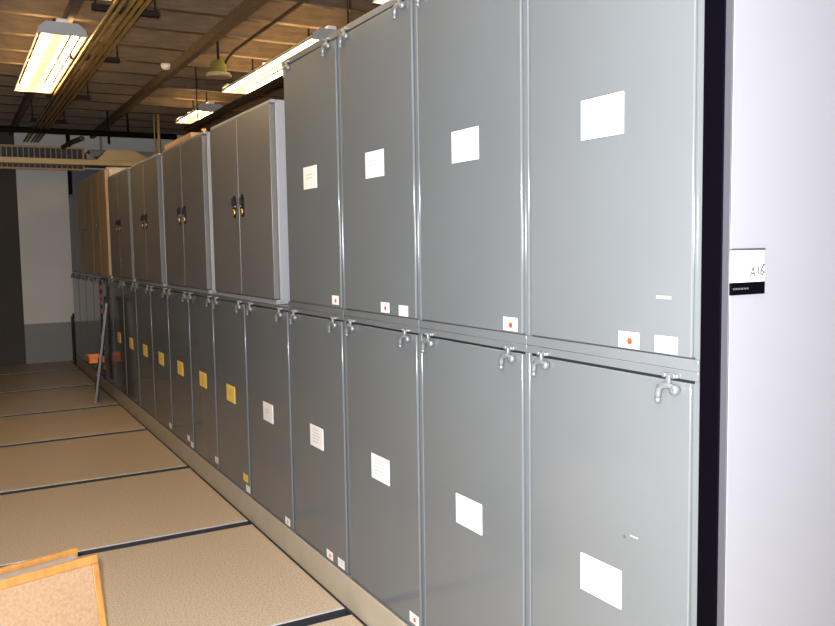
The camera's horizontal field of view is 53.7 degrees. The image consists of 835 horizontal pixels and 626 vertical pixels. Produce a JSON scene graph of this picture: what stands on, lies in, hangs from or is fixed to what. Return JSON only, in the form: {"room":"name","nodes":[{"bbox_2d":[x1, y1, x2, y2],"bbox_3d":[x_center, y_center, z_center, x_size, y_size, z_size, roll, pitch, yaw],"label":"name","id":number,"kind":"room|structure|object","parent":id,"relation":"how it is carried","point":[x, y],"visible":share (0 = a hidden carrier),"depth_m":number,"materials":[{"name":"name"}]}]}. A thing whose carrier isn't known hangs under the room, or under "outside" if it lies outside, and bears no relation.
{"room":"storage room","nodes":[
{"label":"storage room","id":0,"kind":"room"},
{"bbox_2d":[0,132,183,365],"bbox_3d":[-5.869,-1.014,11.972,7.800,3.620,0.106,-4,5,-29],"label":"wall","id":1,"kind":"structure","parent":0,"point":[37,299],"depth_m":12.11,"materials":[{"name":"paint"}]},
{"bbox_2d":[9,0,83,134],"bbox_3d":[-1.924,-2.088,4.918,0.055,0.085,15.900,-4,5,-29],"label":"ceiling beam","id":2,"kind":"structure","parent":1,"relation":"attached to","point":[73,7],"depth_m":8.68,"materials":[{"name":"brown wood"}]},
{"bbox_2d":[66,135,72,194],"bbox_3d":[-5.156,-2.255,12.193,0.058,1.195,0.058,-4,5,-29],"label":"pipe","id":3,"kind":"object","parent":1,"relation":"attached to","point":[69,173],"visible":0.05,"depth_m":12.19,"materials":[{"name":"black metal"}]},
{"bbox_2d":[0,361,367,625],"bbox_3d":[-1.909,1.290,5.175,7.800,0.060,15.900,-4,5,-29],"label":"floor","id":4,"kind":"structure","parent":0,"point":[237,576],"depth_m":5.03,"materials":[{"name":"beige"}]},
{"bbox_2d":[0,369,77,375],"bbox_3d":[-6.706,0.918,10.436,4.532,0.037,0.028,-4,5,-29],"label":"rail","id":5,"kind":"object","parent":4,"relation":"on","point":[66,369],"visible":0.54,"depth_m":11.28,"materials":[{"name":"black metal"}]},
{"bbox_2d":[0,384,94,393],"bbox_3d":[-5.939,1.017,9.081,4.532,0.037,0.028,-4,5,-29],"label":"rail","id":6,"kind":"object","parent":4,"relation":"on","point":[89,384],"visible":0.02,"depth_m":9.91,"materials":[{"name":"black metal"}]},
{"bbox_2d":[0,548,106,625],"bbox_3d":[-1.483,1.177,2.955,0.665,0.514,0.298,-5,7,-44],"label":"bulletin board","id":7,"kind":"object","parent":4,"relation":"on","point":[63,588],"visible":1,"depth_m":3.02,"materials":[{"name":"brown wood"}]},
{"bbox_2d":[0,404,118,417],"bbox_3d":[-5.177,1.116,7.735,4.532,0.037,0.028,-4,5,-29],"label":"rail","id":8,"kind":"object","parent":4,"relation":"on","point":[112,404],"visible":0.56,"depth_m":8.55,"materials":[{"name":"black metal"}]},
{"bbox_2d":[0,428,145,447],"bbox_3d":[-4.484,1.206,6.511,4.532,0.037,0.028,-4,5,-29],"label":"rail","id":9,"kind":"object","parent":4,"relation":"on","point":[142,429],"visible":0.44,"depth_m":7.30,"materials":[{"name":"black metal"}]},
{"bbox_2d":[71,313,75,362],"bbox_3d":[-5.059,0.368,12.167,0.044,0.729,0.320,-4,5,-29],"label":"case","id":10,"kind":"object","parent":4,"relation":"on","point":[72,316],"visible":0.65,"depth_m":12.11,"materials":[{"name":"black plastic"}]},
{"bbox_2d":[0,465,187,494],"bbox_3d":[-3.731,1.304,5.182,4.532,0.037,0.028,-4,5,-29],"label":"rail","id":11,"kind":"object","parent":4,"relation":"on","point":[184,466],"visible":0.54,"depth_m":5.95,"materials":[{"name":"black metal"}]},
{"bbox_2d":[94,297,109,402],"bbox_3d":[-3.454,0.395,8.988,0.201,1.152,0.880,-4,5,-29],"label":"step ladder","id":12,"kind":"object","parent":4,"relation":"on","point":[105,299],"visible":1,"depth_m":8.78,"materials":[{"name":"metal"}]},
{"bbox_2d":[0,520,248,566],"bbox_3d":[-3.001,1.399,3.893,4.532,0.037,0.028,-4,5,-29],"label":"rail","id":13,"kind":"object","parent":4,"relation":"on","point":[245,522],"visible":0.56,"depth_m":4.73,"materials":[{"name":"black metal"}]},
{"bbox_2d":[76,355,406,625],"bbox_3d":[-1.796,1.040,7.139,0.745,0.173,11.488,-4,5,-29],"label":"plinth","id":14,"kind":"object","parent":4,"relation":"on","point":[363,605],"visible":0.25,"depth_m":4.65,"materials":[{"name":"beige paint"}]},
{"bbox_2d":[71,272,82,358],"bbox_3d":[-4.482,0.010,11.771,0.755,1.201,0.647,-4,5,-29],"label":"cabinet","id":15,"kind":"object","parent":14,"relation":"on","point":[74,275],"visible":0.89,"depth_m":11.57,"materials":[{"name":"grey metal"}]},
{"bbox_2d":[68,192,81,272],"bbox_3d":[-4.386,-1.117,11.512,0.744,1.083,1.047,-4,5,-29],"label":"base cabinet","id":16,"kind":"object","parent":15,"relation":"on","point":[73,211],"visible":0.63,"depth_m":11.37,"materials":[{"name":"grey metal"}]},
{"bbox_2d":[77,273,89,364],"bbox_3d":[-4.158,0.052,11.197,0.755,1.201,0.667,-4,5,-29],"label":"cabinet","id":17,"kind":"object","parent":14,"relation":"on","point":[82,284],"visible":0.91,"depth_m":11.01,"materials":[{"name":"grey metal"}]},
{"bbox_2d":[84,274,96,371],"bbox_3d":[-3.828,0.095,10.616,0.755,1.201,0.667,-4,5,-29],"label":"cabinet","id":18,"kind":"object","parent":14,"relation":"on","point":[89,285],"visible":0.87,"depth_m":10.41,"materials":[{"name":"grey metal"}]},
{"bbox_2d":[76,175,96,275],"bbox_3d":[-3.843,-1.094,10.491,0.801,1.188,1.257,-4,5,-29],"label":"base cabinet","id":19,"kind":"object","parent":18,"relation":"on","point":[84,201],"visible":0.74,"depth_m":10.26,"materials":[{"name":"brown wood"}]},
{"bbox_2d":[92,275,102,375],"bbox_3d":[-3.499,0.138,10.034,0.755,1.201,0.667,-4,5,-29],"label":"cabinet","id":20,"kind":"object","parent":14,"relation":"on","point":[95,280],"visible":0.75,"depth_m":9.93,"materials":[{"name":"grey metal"}]},
{"bbox_2d":[101,277,116,386],"bbox_3d":[-3.169,0.181,9.452,0.755,1.201,0.667,-4,5,-29],"label":"cabinet","id":21,"kind":"object","parent":14,"relation":"on","point":[107,289],"visible":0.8,"depth_m":9.21,"materials":[{"name":"grey metal"}]},
{"bbox_2d":[99,278,106,379],"bbox_3d":[-3.583,0.179,9.419,0.045,1.169,0.180,-4,5,-29],"label":"strap","id":22,"kind":"object","parent":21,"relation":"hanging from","point":[100,281],"visible":0.8,"depth_m":9.38,"materials":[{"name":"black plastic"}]},
{"bbox_2d":[85,354,103,362],"bbox_3d":[-3.715,0.524,9.485,0.172,0.072,0.304,-4,5,-29],"label":"basket","id":23,"kind":"object","parent":22,"relation":"hanging from","point":[91,358],"visible":0.73,"depth_m":9.39,"materials":[{"name":"plastic"}]},
{"bbox_2d":[91,167,125,277],"bbox_3d":[-3.278,-1.021,9.492,0.801,1.188,1.037,-4,5,-29],"label":"base cabinet","id":24,"kind":"object","parent":21,"relation":"on","point":[99,180],"visible":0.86,"depth_m":9.17,"materials":[{"name":"beige wood"}]},
{"bbox_2d":[110,278,127,396],"bbox_3d":[-2.840,0.224,8.870,0.755,1.201,0.667,-4,5,-29],"label":"cabinet","id":25,"kind":"object","parent":14,"relation":"on","point":[117,291],"visible":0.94,"depth_m":8.67,"materials":[{"name":"grey metal"}]},
{"bbox_2d":[121,280,140,406],"bbox_3d":[-2.510,0.266,8.288,0.755,1.201,0.667,-4,5,-29],"label":"cabinet","id":26,"kind":"object","parent":14,"relation":"on","point":[130,301],"visible":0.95,"depth_m":8.08,"materials":[{"name":"grey metal"}]},
{"bbox_2d":[108,167,137,281],"bbox_3d":[-2.689,-0.893,8.488,0.772,1.079,1.157,-4,5,-29],"label":"base cabinet","id":27,"kind":"object","parent":26,"relation":"on","point":[119,183],"visible":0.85,"depth_m":8.19,"materials":[{"name":"grey metal"}]},
{"bbox_2d":[134,282,155,419],"bbox_3d":[-2.181,0.309,7.706,0.755,1.201,0.667,-4,5,-29],"label":"cabinet","id":28,"kind":"object","parent":14,"relation":"on","point":[144,304],"visible":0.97,"depth_m":7.50,"materials":[{"name":"grey metal"}]},
{"bbox_2d":[130,153,167,285],"bbox_3d":[-2.063,-0.811,7.383,0.772,1.079,1.142,-4,5,-29],"label":"upper cabinet","id":29,"kind":"object","parent":28,"relation":"on","point":[147,194],"visible":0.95,"depth_m":7.05,"materials":[{"name":"grey metal"}]},
{"bbox_2d":[149,284,173,433],"bbox_3d":[-1.855,0.351,7.131,0.755,1.201,0.652,-4,5,-29],"label":"cabinet","id":30,"kind":"object","parent":14,"relation":"on","point":[160,303],"visible":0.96,"depth_m":6.92,"materials":[{"name":"grey metal"}]},
{"bbox_2d":[166,287,194,451],"bbox_3d":[-1.527,0.394,6.551,0.755,1.201,0.677,-4,5,-29],"label":"cabinet","id":31,"kind":"object","parent":14,"relation":"on","point":[179,309],"visible":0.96,"depth_m":6.34,"materials":[{"name":"grey metal"}]},
{"bbox_2d":[162,131,215,293],"bbox_3d":[-1.400,-0.725,6.213,0.772,1.079,1.207,-4,5,-29],"label":"upper cabinet","id":32,"kind":"object","parent":31,"relation":"on","point":[186,165],"visible":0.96,"depth_m":5.86,"materials":[{"name":"grey metal"}]},
{"bbox_2d":[164,132,198,148],"bbox_3d":[-1.630,-1.292,6.277,0.400,0.045,0.830,-4,5,-29],"label":"cardboard box","id":33,"kind":"object","parent":32,"relation":"on","point":[190,134],"visible":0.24,"depth_m":6.08,"materials":[{"name":"brown cardboard"}]},
{"bbox_2d":[187,291,219,470],"bbox_3d":[-1.202,0.436,5.978,0.755,1.201,0.637,-4,5,-29],"label":"cabinet","id":34,"kind":"object","parent":14,"relation":"on","point":[202,319],"visible":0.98,"depth_m":5.77,"materials":[{"name":"grey metal"}]},
{"bbox_2d":[212,294,251,496],"bbox_3d":[-0.875,0.478,5.401,0.755,1.201,0.687,-4,5,-29],"label":"cabinet","id":35,"kind":"object","parent":14,"relation":"on","point":[230,316],"visible":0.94,"depth_m":5.18,"materials":[{"name":"grey metal"}]},
{"bbox_2d":[210,99,289,303],"bbox_3d":[-0.733,-0.639,5.034,0.772,1.079,1.152,-4,5,-29],"label":"upper cabinet","id":36,"kind":"object","parent":35,"relation":"on","point":[248,149],"visible":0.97,"depth_m":4.65,"materials":[{"name":"grey metal"}]},
{"bbox_2d":[245,300,295,532],"bbox_3d":[-0.527,0.523,4.786,0.755,1.201,0.722,-4,5,-29],"label":"cabinet","id":37,"kind":"object","parent":14,"relation":"on","point":[268,326],"visible":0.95,"depth_m":4.56,"materials":[{"name":"grey metal"}]},
{"bbox_2d":[288,307,350,576],"bbox_3d":[-0.181,0.569,4.174,0.755,1.201,0.682,-4,5,-29],"label":"cabinet","id":38,"kind":"object","parent":14,"relation":"on","point":[318,339],"visible":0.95,"depth_m":3.94,"materials":[{"name":"grey metal"}]},
{"bbox_2d":[282,31,345,314],"bbox_3d":[-0.200,-0.645,4.074,0.755,1.234,0.682,-4,5,-29],"label":"cabinet","id":39,"kind":"object","parent":38,"relation":"on","point":[312,90],"visible":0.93,"depth_m":3.85,"materials":[{"name":"grey metal"}]},
{"bbox_2d":[343,316,426,625],"bbox_3d":[0.155,0.612,3.582,0.755,1.201,0.677,-4,5,-29],"label":"cabinet","id":40,"kind":"object","parent":14,"relation":"on","point":[385,360],"visible":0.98,"depth_m":3.35,"materials":[{"name":"grey metal"}]},
{"bbox_2d":[337,0,421,326],"bbox_3d":[0.136,-0.602,3.482,0.755,1.234,0.677,-4,5,-29],"label":"cabinet","id":41,"kind":"object","parent":40,"relation":"on","point":[379,48],"visible":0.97,"depth_m":3.25,"materials":[{"name":"grey metal"}]},
{"bbox_2d":[419,328,530,625],"bbox_3d":[0.484,0.655,3.000,0.755,1.201,0.657,-4,5,-29],"label":"cabinet","id":42,"kind":"object","parent":14,"relation":"on","point":[477,391],"visible":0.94,"depth_m":2.77,"materials":[{"name":"grey metal"}]},
{"bbox_2d":[415,0,529,344],"bbox_3d":[0.466,-0.559,2.900,0.755,1.234,0.657,-4,5,-29],"label":"cabinet","id":43,"kind":"object","parent":42,"relation":"on","point":[474,151],"visible":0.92,"depth_m":2.68,"materials":[{"name":"grey metal"}]},
{"bbox_2d":[527,345,699,625],"bbox_3d":[0.809,0.697,2.426,0.755,1.201,0.657,-4,5,-29],"label":"cabinet","id":44,"kind":"object","parent":14,"relation":"on","point":[615,442],"visible":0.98,"depth_m":2.20,"materials":[{"name":"grey metal"}]},
{"bbox_2d":[527,0,704,371],"bbox_3d":[0.790,-0.517,2.327,0.755,1.234,0.657,-4,5,-29],"label":"cabinet","id":45,"kind":"object","parent":44,"relation":"on","point":[616,87],"visible":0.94,"depth_m":2.12,"materials":[{"name":"grey metal"}]},
{"bbox_2d":[697,0,725,625],"bbox_3d":[0.991,0.094,2.069,0.740,2.456,0.060,-4,5,-29],"label":"rubber gasket","id":46,"kind":"object","parent":14,"relation":"on","point":[715,10],"visible":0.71,"depth_m":1.88,"materials":[{"name":"black rubber"}]},
{"bbox_2d":[269,607,345,625],"bbox_3d":[-2.305,1.489,2.664,4.532,0.037,0.028,-4,5,-29],"label":"rail","id":47,"kind":"object","parent":4,"relation":"on","point":[339,612],"visible":0.98,"depth_m":3.69,"materials":[{"name":"black metal"}]},
{"bbox_2d":[717,0,834,625],"bbox_3d":[1.193,0.174,2.138,1.151,2.634,0.025,-4,5,-29],"label":"end panel","id":48,"kind":"object","parent":4,"relation":"on","point":[776,520],"visible":1,"depth_m":1.92,"materials":[{"name":"white metal"}]},
{"bbox_3d":[-1.965,-2.357,4.875,7.800,0.100,15.900,-4,5,-29],"label":"ceiling","id":49,"kind":"structure","parent":0,"visible":0},
{"bbox_2d":[31,100,65,123],"bbox_3d":[-4.465,-2.496,9.955,0.390,0.380,0.044,-4,5,-29],"label":"hanger","id":50,"kind":"object","parent":49,"relation":"hanging from","point":[32,118],"visible":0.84,"depth_m":9.96,"materials":[{"name":"black paint"}]},
{"bbox_2d":[14,18,87,93],"bbox_3d":[-3.154,-2.268,6.972,0.340,0.384,2.452,-4,5,-29],"label":"ceiling light","id":51,"kind":"object","parent":49,"relation":"hanging from","point":[54,35],"visible":0.98,"depth_m":6.65,"materials":[{"name":"white metal"}]},
{"bbox_2d":[46,74,90,99],"bbox_3d":[-3.567,-2.381,8.399,0.420,0.380,0.044,-4,5,-29],"label":"hanger","id":52,"kind":"object","parent":49,"relation":"hanging from","point":[83,97],"visible":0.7,"depth_m":8.44,"materials":[{"name":"black paint"}]},
{"bbox_2d":[30,0,136,142],"bbox_3d":[-1.650,-1.919,4.913,0.025,0.025,15.400,-4,5,-29],"label":"conduit","id":53,"kind":"object","parent":52,"relation":"hanging from","point":[132,2],"visible":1,"depth_m":6.51,"materials":[{"name":"metal"}]},
{"bbox_2d":[69,28,119,62],"bbox_3d":[-2.651,-2.260,6.751,0.390,0.380,0.044,-4,5,-29],"label":"hanger","id":54,"kind":"object","parent":49,"relation":"hanging from","point":[116,59],"visible":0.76,"depth_m":6.80,"materials":[{"name":"black paint"}]},
{"bbox_2d":[0,120,209,134],"bbox_3d":[-5.724,-2.706,11.530,7.800,0.180,0.068,-4,5,-29],"label":"joist","id":55,"kind":"object","parent":49,"relation":"attached to","point":[2,122],"visible":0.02,"depth_m":12.05,"materials":[{"name":"brown wood"}]},
{"bbox_2d":[0,113,214,130],"bbox_3d":[-5.429,-2.668,11.009,7.800,0.180,0.068,-4,5,-29],"label":"joist","id":56,"kind":"object","parent":49,"relation":"attached to","point":[3,116],"visible":0.22,"depth_m":11.64,"materials":[{"name":"brown wood"}]},
{"bbox_2d":[106,111,109,143],"bbox_3d":[-4.030,-2.473,10.727,0.024,0.535,0.024,-1,5,-7],"label":"rod","id":57,"kind":"object","parent":49,"relation":"hanging from","point":[107,114],"visible":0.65,"depth_m":10.72,"materials":[{"name":"black paint"}]},
{"bbox_2d":[0,126,176,138],"bbox_3d":[-5.809,-2.231,9.790,5.800,0.092,0.072,-4,5,-29],"label":"pipe","id":58,"kind":"object","parent":57,"relation":"hanging from","point":[2,128],"visible":0.87,"depth_m":10.61,"materials":[{"name":"black paint"}]},
{"bbox_2d":[61,136,83,148],"bbox_3d":[-4.622,-2.274,11.010,0.074,0.089,0.854,-5,6,-39],"label":"pipe","id":59,"kind":"object","parent":58,"relation":"attached to","point":[81,138],"visible":1,"depth_m":10.90,"materials":[{"name":"brown metal"}]},
{"bbox_2d":[0,104,227,124],"bbox_3d":[-5.110,-2.626,10.444,7.800,0.180,0.068,-4,5,-29],"label":"joist","id":60,"kind":"object","parent":49,"relation":"attached to","point":[3,108],"visible":0.33,"depth_m":10.89,"materials":[{"name":"brown wood"}]},
{"bbox_2d":[0,96,241,118],"bbox_3d":[-4.790,-2.585,9.880,7.800,0.180,0.068,-4,5,-29],"label":"joist","id":61,"kind":"object","parent":49,"relation":"attached to","point":[5,100],"visible":0.22,"depth_m":10.34,"materials":[{"name":"brown wood"}]},
{"bbox_2d":[91,0,158,17],"bbox_3d":[-1.925,-2.162,5.419,0.420,0.380,0.044,-4,5,-29],"label":"hanger","id":62,"kind":"object","parent":49,"relation":"hanging from","point":[95,6],"visible":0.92,"depth_m":5.42,"materials":[{"name":"black paint"}]},
{"bbox_2d":[23,0,118,141],"bbox_3d":[-1.732,-1.914,4.867,0.025,0.025,15.400,-4,5,-29],"label":"conduit","id":63,"kind":"object","parent":62,"relation":"hanging from","point":[115,2],"visible":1,"depth_m":6.47,"materials":[{"name":"beige metal"}]},
{"bbox_2d":[26,0,126,141],"bbox_3d":[-1.696,-1.916,4.887,0.025,0.025,15.400,-4,5,-29],"label":"conduit","id":64,"kind":"object","parent":62,"relation":"hanging from","point":[122,2],"visible":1,"depth_m":6.51,"materials":[{"name":"metal"}]},
{"bbox_2d":[34,0,143,142],"bbox_3d":[-1.614,-1.921,4.933,0.025,0.025,15.400,-4,5,-29],"label":"conduit","id":65,"kind":"object","parent":62,"relation":"hanging from","point":[139,2],"visible":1,"depth_m":6.53,"materials":[{"name":"beige metal"}]},
{"bbox_2d":[37,0,151,142],"bbox_3d":[-1.579,-1.923,4.953,0.025,0.025,15.400,-4,5,-29],"label":"conduit","id":66,"kind":"object","parent":62,"relation":"hanging from","point":[147,2],"visible":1,"depth_m":6.51,"materials":[{"name":"beige metal"}]},
{"bbox_2d":[126,112,128,131],"bbox_3d":[-3.818,-2.571,10.840,0.024,0.365,0.024,-1,5,-7],"label":"rod","id":67,"kind":"object","parent":49,"relation":"hanging from","point":[127,124],"visible":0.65,"depth_m":10.84,"materials":[{"name":"black paint"}]},
{"bbox_2d":[0,86,256,111],"bbox_3d":[-4.495,-2.546,9.359,7.800,0.180,0.068,-4,5,-29],"label":"joist","id":68,"kind":"object","parent":49,"relation":"attached to","point":[4,91],"visible":0.11,"depth_m":9.88,"materials":[{"name":"brown wood"}]},
{"bbox_2d":[86,135,176,158],"bbox_3d":[-4.212,-2.603,12.447,1.480,0.578,0.493,-4,5,-29],"label":"hanger","id":69,"kind":"object","parent":49,"relation":"hanging from","point":[94,153],"visible":0.25,"depth_m":12.14,"materials":[{"name":"grey metal"}]},
{"bbox_2d":[0,150,146,167],"bbox_3d":[-4.710,-2.159,11.522,3.500,0.220,0.520,-4,5,-29],"label":"air duct","id":70,"kind":"object","parent":69,"relation":"attached to","point":[108,158],"visible":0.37,"depth_m":11.44,"materials":[{"name":"beige metal"}]},
{"bbox_2d":[0,144,84,170],"bbox_3d":[-5.173,-2.120,11.252,1.165,0.320,0.040,-4,5,-29],"label":"grille","id":71,"kind":"object","parent":70,"relation":"attached to","point":[6,150],"visible":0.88,"depth_m":11.27,"materials":[{"name":"grey metal"}]},
{"bbox_2d":[0,33,281,74],"bbox_3d":[-3.325,-2.395,7.292,7.800,0.180,0.068,-4,5,-29],"label":"joist","id":72,"kind":"object","parent":49,"relation":"attached to","point":[9,42],"visible":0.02,"depth_m":7.70,"materials":[{"name":"brown wood"}]},
{"bbox_2d":[161,63,169,69],"bbox_3d":[-2.387,-2.338,7.827,0.100,0.050,0.100,-4,5,-29],"label":"smoke detector","id":73,"kind":"object","parent":72,"relation":"attached to","point":[165,66],"visible":0.99,"depth_m":7.79,"materials":[{"name":"white plastic"}]},
{"bbox_2d":[0,63,283,97],"bbox_3d":[-3.905,-2.470,8.317,7.800,0.180,0.068,-4,5,-29],"label":"joist","id":74,"kind":"object","parent":49,"relation":"attached to","point":[14,70],"visible":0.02,"depth_m":8.79,"materials":[{"name":"brown wood"}]},
{"bbox_2d":[0,76,283,104],"bbox_3d":[-4.200,-2.508,8.838,7.800,0.180,0.068,-4,5,-29],"label":"joist","id":75,"kind":"object","parent":49,"relation":"attached to","point":[5,81],"visible":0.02,"depth_m":9.48,"materials":[{"name":"brown wood"}]},
{"bbox_2d":[0,50,283,86],"bbox_3d":[-3.600,-2.430,7.778,7.800,0.180,0.068,-4,5,-29],"label":"joist","id":76,"kind":"object","parent":49,"relation":"attached to","point":[6,56],"visible":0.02,"depth_m":8.18,"materials":[{"name":"brown wood"}]},
{"bbox_2d":[0,13,293,59],"bbox_3d":[-3.030,-2.356,6.771,7.800,0.180,0.068,-4,5,-29],"label":"joist","id":77,"kind":"object","parent":49,"relation":"attached to","point":[13,24],"visible":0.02,"depth_m":7.17,"materials":[{"name":"brown wood"}]},
{"bbox_2d":[153,114,155,153],"bbox_3d":[-3.499,-2.261,10.980,0.020,1.015,0.020,-4,5,-29],"label":"pipe","id":78,"kind":"object","parent":49,"relation":"hanging from","point":[153,114],"visible":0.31,"depth_m":10.96,"materials":[{"name":"beige metal"}]},
{"bbox_2d":[0,0,316,44],"bbox_3d":[-2.710,-2.315,6.206,7.800,0.180,0.068,-4,5,-29],"label":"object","id":79,"kind":"structure","parent":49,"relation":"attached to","point":[171,21],"depth_m":6.59,"materials":[{"name":"brown wood"}]},
{"bbox_2d":[156,114,160,152],"bbox_3d":[-3.451,-2.264,11.007,0.040,1.015,0.040,-4,5,-29],"label":"pipe","id":80,"kind":"object","parent":49,"relation":"hanging from","point":[157,115],"visible":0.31,"depth_m":10.98,"materials":[{"name":"beige metal"}]},
{"bbox_2d":[176,92,222,123],"bbox_3d":[-2.585,-2.508,9.775,0.340,0.384,1.012,-4,5,-29],"label":"ceiling light","id":81,"kind":"object","parent":49,"relation":"hanging from","point":[210,106],"visible":0.55,"depth_m":9.61,"materials":[{"name":"white metal"}]},
{"bbox_2d":[206,40,231,79],"bbox_3d":[-1.787,-2.314,7.385,0.230,0.402,0.230,-4,5,-29],"label":"round lamp","id":82,"kind":"object","parent":49,"relation":"hanging from","point":[218,70],"visible":0.98,"depth_m":7.34,"materials":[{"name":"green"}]},
{"bbox_2d":[224,0,307,63],"bbox_3d":[-0.473,-2.089,5.143,0.048,0.062,5.063,-4,5,-29],"label":"conduit","id":83,"kind":"object","parent":82,"relation":"attached to","point":[301,2],"visible":1,"depth_m":6.32,"materials":[{"name":"brown metal"}]},
{"bbox_2d":[84,0,363,29],"bbox_3d":[-2.425,-2.278,5.703,7.800,0.180,0.068,-4,5,-29],"label":"joist","id":84,"kind":"object","parent":49,"relation":"attached to","point":[303,16],"visible":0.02,"depth_m":6.38,"materials":[{"name":"brown wood"}]},
{"bbox_2d":[221,25,336,93],"bbox_3d":[-1.225,-2.321,7.243,0.340,0.384,2.372,-4,5,-29],"label":"ceiling light","id":85,"kind":"object","parent":49,"relation":"hanging from","point":[242,85],"visible":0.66,"depth_m":7.35,"materials":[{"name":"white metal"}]},
{"bbox_2d":[269,0,379,13],"bbox_3d":[-2.150,-2.242,5.216,7.800,0.180,0.068,-4,5,-29],"label":"joist","id":86,"kind":"object","parent":49,"relation":"attached to","point":[355,6],"visible":0.02,"depth_m":6.08,"materials":[{"name":"brown wood"}]},
{"bbox_2d":[372,0,388,4],"bbox_3d":[0.457,-2.102,4.273,0.340,0.384,2.452,-4,5,-29],"label":"ceiling light","id":87,"kind":"object","parent":49,"relation":"hanging from","point":[380,2],"visible":0.16,"depth_m":5.28,"materials":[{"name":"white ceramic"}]},
{"bbox_3d":[-1.604,-2.171,4.253,7.800,0.180,0.068,-4,5,-29],"label":"joist","id":88,"kind":"object","parent":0,"visible":0},
{"bbox_2d":[184,0,348,131],"bbox_3d":[-1.257,-1.984,6.426,0.058,0.579,4.450,-4,5,-29],"label":"pipe","id":89,"kind":"object","parent":88,"relation":"hanging from","point":[278,81],"visible":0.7,"depth_m":6.84,"materials":[{"name":"black metal"}]},
{"bbox_3d":[-0.733,-2.058,2.715,7.800,0.180,0.068,-4,5,-29],"label":"joist","id":90,"kind":"object","parent":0,"visible":0},
{"bbox_2d":[90,0,268,138],"bbox_3d":[-0.972,-2.147,5.452,0.060,0.085,15.900,-4,5,-29],"label":"ceiling beam","id":91,"kind":"structure","parent":90,"relation":"attached to","point":[246,8],"depth_m":7.16,"materials":[{"name":"brown wood"}]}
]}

